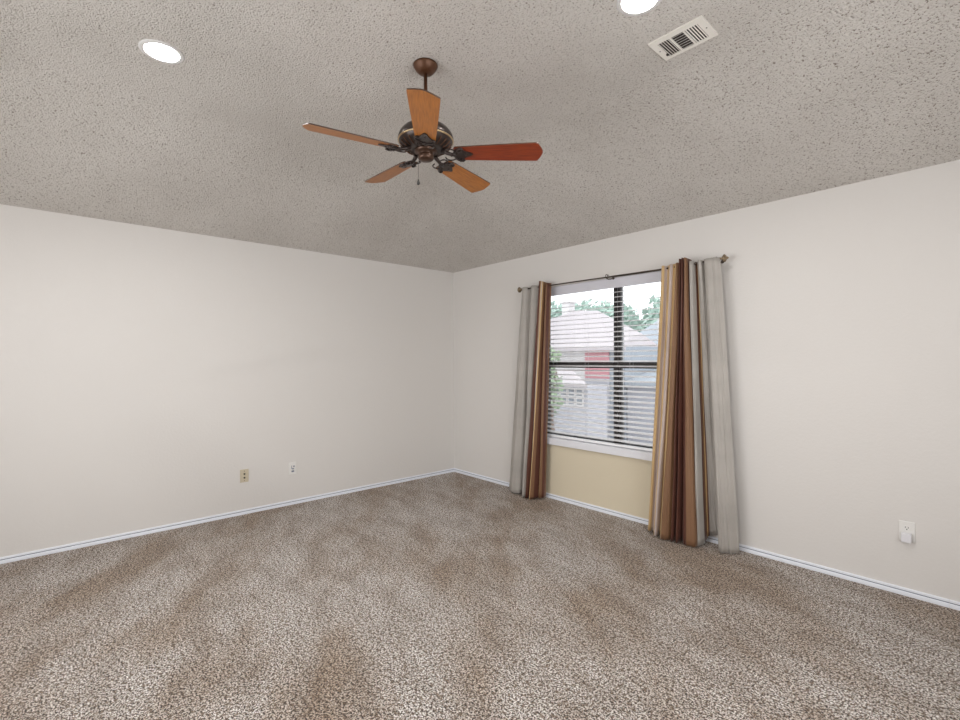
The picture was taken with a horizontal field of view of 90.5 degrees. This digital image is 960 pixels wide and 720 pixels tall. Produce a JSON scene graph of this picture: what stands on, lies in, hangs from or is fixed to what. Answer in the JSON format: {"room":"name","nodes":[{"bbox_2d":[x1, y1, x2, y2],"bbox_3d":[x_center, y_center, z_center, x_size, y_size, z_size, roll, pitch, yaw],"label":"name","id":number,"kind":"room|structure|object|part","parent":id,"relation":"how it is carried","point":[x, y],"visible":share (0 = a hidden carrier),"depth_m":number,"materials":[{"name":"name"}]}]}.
{"room":"empty bedroom","nodes":[
{"label":"empty bedroom","id":0,"kind":"room"},
{"bbox_2d":[0,204,453,556],"bbox_3d":[-2.233,0.217,4.235,5.280,2.560,0.140,0,0,-42],"label":"wall","id":1,"kind":"structure","parent":0,"point":[143,369],"depth_m":3.99,"materials":[{"name":"white paint"}]},
{"bbox_2d":[0,468,454,563],"bbox_3d":[-2.177,1.355,4.178,5.000,0.043,0.013,0,0,-42],"label":"baseboard","id":2,"kind":"structure","parent":1,"relation":"attached to","point":[51,550],"depth_m":3.98,"materials":[{"name":"white wood"}]},
{"bbox_2d":[240,469,248,482],"bbox_3d":[-2.102,1.033,4.247,0.070,0.114,0.012,0,0,-42],"label":"wall outlet","id":3,"kind":"object","parent":1,"relation":"attached to","point":[244,474],"visible":1,"depth_m":4.25,"materials":[{"name":"beige plastic"}]},
{"bbox_2d":[289,462,295,474],"bbox_3d":[-1.784,1.030,4.534,0.070,0.114,0.008,0,0,-42],"label":"wall outlet","id":4,"kind":"object","parent":1,"relation":"attached to","point":[292,465],"visible":1,"depth_m":4.53,"materials":[{"name":"white plastic"}]},
{"bbox_2d":[0,0,959,272],"bbox_3d":[-0.395,-1.301,2.169,5.280,0.460,5.680,0,0,-42],"label":"ceiling","id":5,"kind":"structure","parent":0,"point":[789,98],"depth_m":2.75,"materials":[{"name":"white paint"}]},
{"bbox_2d":[138,39,184,63],"bbox_3d":[-1.577,-1.604,2.359,0.192,0.164,0.192,0,0,-42],"label":"recessed light","id":6,"kind":"object","parent":5,"relation":"in","point":[160,51],"visible":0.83,"depth_m":2.38,"materials":[{"name":"white glass"}]},
{"bbox_2d":[302,57,542,192],"bbox_3d":[-0.312,-1.220,2.506,1.143,0.624,1.105,0,0,-42],"label":"ceiling fan","id":7,"kind":"object","parent":5,"relation":"hanging from","point":[425,138],"visible":1,"depth_m":2.41,"materials":[{"name":"brown wood"}]},
{"bbox_3d":[-0.628,-1.091,2.326,0.452,0.006,0.139,4,11,-22],"label":"blade","id":8,"kind":"part","parent":7,"relation":"part of","materials":[{"name":"brown wood"}]},
{"bbox_3d":[-0.519,-1.084,2.759,0.139,0.006,0.452,-17,13,-38],"label":"blade","id":9,"kind":"part","parent":7,"relation":"part of","materials":[{"name":"brown wood"}]},
{"bbox_3d":[-0.244,-1.063,2.094,0.139,0.006,0.452,13,-1,-6],"label":"blade","id":10,"kind":"part","parent":7,"relation":"part of","materials":[{"name":"brown wood"}]},
{"bbox_3d":[-0.093,-1.071,2.794,0.139,0.006,0.452,-15,-7,29],"label":"blade","id":11,"kind":"part","parent":7,"relation":"part of","materials":[{"name":"brown wood"}]},
{"bbox_3d":[0.093,-1.058,2.428,0.452,0.006,0.139,2,-13,6],"label":"blade","id":12,"kind":"part","parent":7,"relation":"part of","materials":[{"name":"red wood"}]},
{"bbox_2d":[616,0,661,15],"bbox_3d":[0.680,-1.614,2.030,0.192,0.164,0.192,0,0,-42],"label":"recessed light","id":13,"kind":"object","parent":5,"relation":"in","point":[625,7],"visible":1,"depth_m":2.08,"materials":[{"name":"white glass"}]},
{"bbox_2d":[648,15,717,59],"bbox_3d":[0.968,-1.530,2.276,0.182,0.012,0.258,0,0,-42],"label":"ceiling vent","id":14,"kind":"object","parent":5,"relation":"in","point":[698,30],"visible":1,"depth_m":2.27,"materials":[{"name":"white metal"}]},
{"bbox_2d":[0,472,959,719],"bbox_3d":[-0.383,1.429,2.169,5.000,0.120,5.400,0,0,-42],"label":"floor","id":15,"kind":"structure","parent":0,"point":[452,595],"depth_m":2.44,"materials":[{"name":"carpet"}]},
{"bbox_2d":[453,160,959,601],"bbox_3d":[1.529,0.200,3.881,0.140,2.560,5.400,0,0,-42],"label":"wall","id":16,"kind":"structure","parent":0,"point":[842,303],"depth_m":3.05,"materials":[{"name":"white paint"}]},
{"bbox_2d":[547,287,656,460],"bbox_3d":[1.187,0.051,4.227,0.159,1.549,1.730,0,0,-42],"label":"window","id":17,"kind":"structure","parent":16,"relation":"in","point":[595,447],"depth_m":4.24,"materials":[{"name":"brown metal"}]},
{"bbox_3d":[0.952,0.047,4.558,0.043,0.055,0.763,0,0,-42],"label":"meeting rail","id":18,"kind":"part","parent":17,"relation":"part of","materials":[{"name":"brown metal"}]},
{"bbox_3d":[1.171,0.794,4.210,0.108,0.064,1.730,0,0,-42],"label":"sill","id":19,"kind":"part","parent":17,"relation":"part of","materials":[{"name":"white"}]},
{"bbox_2d":[547,271,660,451],"bbox_3d":[1.178,0.018,4.219,0.063,1.479,1.618,0,0,-42],"label":"window blind","id":20,"kind":"object","parent":17,"relation":"attached to","point":[651,277],"visible":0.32,"depth_m":4.26,"materials":[{"name":"white plastic"}]},
{"bbox_3d":[0.745,0.054,4.710,0.055,1.380,0.002,0,0,-42],"label":"ladder cord","id":21,"kind":"part","parent":20,"relation":"part of","materials":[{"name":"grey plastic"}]},
{"bbox_3d":[0.995,0.053,4.431,0.055,1.380,0.002,0,0,-42],"label":"ladder cord","id":22,"kind":"part","parent":20,"relation":"part of","materials":[{"name":"white fabric"}]},
{"bbox_3d":[1.184,0.749,4.222,0.044,0.018,1.614,0,0,-42],"label":"rail","id":23,"kind":"part","parent":20,"relation":"part of","materials":[{"name":"white plastic"}]},
{"bbox_3d":[1.301,0.051,4.087,0.055,1.380,0.002,0,0,-42],"label":"ladder cord","id":24,"kind":"part","parent":20,"relation":"part of","materials":[{"name":"white fabric"}]},
{"bbox_3d":[1.502,0.045,3.943,0.043,0.055,0.727,0,0,-42],"label":"meeting rail","id":25,"kind":"part","parent":17,"relation":"part of","materials":[{"name":"brown metal"}]},
{"bbox_2d":[517,254,728,292],"bbox_3d":[1.099,-0.721,4.153,0.134,0.057,2.060,0,0,-42],"label":"curtain rod","id":26,"kind":"object","parent":16,"relation":"attached to","point":[724,257],"visible":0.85,"depth_m":4.00,"materials":[{"name":"brown metal"}]},
{"bbox_2d":[509,281,550,498],"bbox_3d":[0.447,0.297,4.785,0.169,2.122,0.605,0,0,-40],"label":"curtain","id":27,"kind":"object","parent":26,"relation":"hanging from","point":[528,470],"visible":1,"depth_m":4.67,"materials":[{"name":"fabric"}]},
{"bbox_3d":[0.417,0.312,4.830,0.142,2.093,0.501,0,0,-38],"label":"grey panel","id":28,"kind":"part","parent":27,"relation":"part of","materials":[{"name":"grey fabric"}]},
{"bbox_3d":[0.569,0.297,4.646,0.270,2.121,0.123,0,0,24],"label":"brown panel","id":29,"kind":"part","parent":27,"relation":"part of","materials":[{"name":"brown fabric"}]},
{"bbox_3d":[1.071,-0.714,4.126,0.016,0.029,1.934,0,0,-42],"label":"rod","id":30,"kind":"part","parent":26,"relation":"part of","materials":[{"name":"brown metal"}]},
{"bbox_2d":[648,257,739,553],"bbox_3d":[1.552,0.294,3.543,0.218,2.120,0.677,0,0,-42],"label":"curtain","id":31,"kind":"object","parent":26,"relation":"hanging from","point":[693,489],"visible":1,"depth_m":3.51,"materials":[{"name":"fabric"}]},
{"bbox_3d":[1.399,0.307,3.694,0.171,2.088,0.273,0,0,-34],"label":"gold panel","id":32,"kind":"part","parent":31,"relation":"part of","materials":[{"name":"fabric"}]},
{"bbox_3d":[1.529,0.293,3.542,0.166,2.118,0.192,0,0,-42],"label":"brown panel","id":33,"kind":"part","parent":31,"relation":"part of","materials":[{"name":"brown fabric"}]},
{"bbox_3d":[1.687,0.309,3.441,0.153,2.088,0.346,0,0,-42],"label":"grey panel","id":34,"kind":"part","parent":31,"relation":"part of","materials":[{"name":"grey fabric"}]},
{"bbox_2d":[454,468,948,607],"bbox_3d":[1.129,1.341,4.219,0.013,0.043,4.323,0,0,-42],"label":"baseboard","id":35,"kind":"structure","parent":16,"relation":"attached to","point":[937,600],"depth_m":3.15,"materials":[{"name":"white wood"}]},
{"bbox_2d":[899,520,914,542],"bbox_3d":[2.454,0.986,2.737,0.009,0.114,0.070,0,0,-42],"label":"wall outlet","id":36,"kind":"object","parent":16,"relation":"attached to","point":[904,526],"visible":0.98,"depth_m":2.73,"materials":[{"name":"white plastic"}]},
{"bbox_2d":[901,532,911,543],"bbox_3d":[2.441,1.016,2.724,0.029,0.052,0.044,0,0,-42],"label":"plug adapter","id":37,"kind":"object","parent":36,"relation":"attached to","point":[905,537],"visible":1,"depth_m":2.71,"materials":[{"name":"white plastic"}]},
{"bbox_2d":[903,525,910,530],"bbox_3d":[2.453,0.966,2.735,0.003,0.029,0.033,0,0,-42],"label":"receptacle","id":38,"kind":"object","parent":36,"relation":"attached to","point":[905,527],"depth_m":2.73,"materials":[{"name":"white plastic"}]},
{"bbox_2d":[949,599,959,610],"bbox_3d":[2.923,1.333,2.211,0.013,0.043,1.058,0,0,-42],"label":"trim","id":39,"kind":"structure","parent":16,"relation":"attached to","point":[953,604],"depth_m":2.59,"materials":[{"name":"white"}]},
{"label":"outside","id":40,"kind":"structure","parent":0,"visible":0},
{"bbox_3d":[23.490,4.265,47.212,89.400,0.200,90.000,0,0,-42],"label":"ground","id":41,"kind":"structure","parent":40,"visible":0},
{"bbox_2d":[551,347,564,429],"bbox_3d":[2.090,1.901,14.431,0.915,4.728,1.279,0,0,-5],"label":"tree","id":42,"kind":"object","parent":41,"relation":"on","point":[555,354],"visible":0.26,"depth_m":14.18,"materials":[{"name":"green plant"}]},
{"bbox_2d":[551,300,584,318],"bbox_3d":[5.802,-0.327,36.557,5.938,9.145,6.098,0,0,-42],"label":"tree","id":43,"kind":"object","parent":41,"relation":"on","point":[578,307],"visible":0.02,"depth_m":35.76,"materials":[{"name":"green plant"}]},
{"bbox_2d":[552,369,606,436],"bbox_3d":[2.371,2.282,17.330,1.900,3.950,5.050,0,0,-42],"label":"house","id":44,"kind":"structure","parent":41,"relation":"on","point":[558,372],"depth_m":15.56,"materials":[{"name":"grey"}]},
{"bbox_2d":[553,298,608,315],"bbox_3d":[9.544,-0.969,46.823,7.821,10.396,6.603,0,0,-42],"label":"tree","id":45,"kind":"object","parent":41,"relation":"on","point":[586,303],"visible":0.02,"depth_m":47.05,"materials":[{"name":"green plant"}]},
{"bbox_2d":[551,301,657,439],"bbox_3d":[4.045,0.699,22.954,5.500,7.100,9.100,0,0,-42],"label":"house","id":46,"kind":"structure","parent":41,"relation":"on","point":[572,303],"depth_m":19.59,"materials":[{"name":"grey"}]},
{"bbox_2d":[586,299,644,331],"bbox_3d":[16.144,-1.581,56.766,9.024,11.562,8.228,0,0,-42],"label":"tree","id":47,"kind":"object","parent":41,"relation":"on","point":[606,304],"visible":0.08,"depth_m":53.97,"materials":[{"name":"green plant"}]},
{"bbox_2d":[624,369,656,443],"bbox_3d":[8.286,2.206,17.987,3.600,4.050,4.250,0,0,-42],"label":"house","id":48,"kind":"structure","parent":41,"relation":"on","point":[647,373],"depth_m":18.16,"materials":[{"name":"grey"}]},
{"bbox_2d":[640,319,658,344],"bbox_3d":[14.276,0.705,24.784,7.800,7.000,11.600,0,0,-42],"label":"house","id":49,"kind":"structure","parent":41,"relation":"on","point":[646,332],"depth_m":26.69,"materials":[{"name":"grey"}]},
{"bbox_2d":[641,294,659,328],"bbox_3d":[16.187,-1.036,39.024,6.141,10.471,6.702,0,0,28],"label":"tree","id":50,"kind":"object","parent":41,"relation":"on","point":[654,300],"visible":0.02,"depth_m":39.22,"materials":[{"name":"green plant"}]}
]}

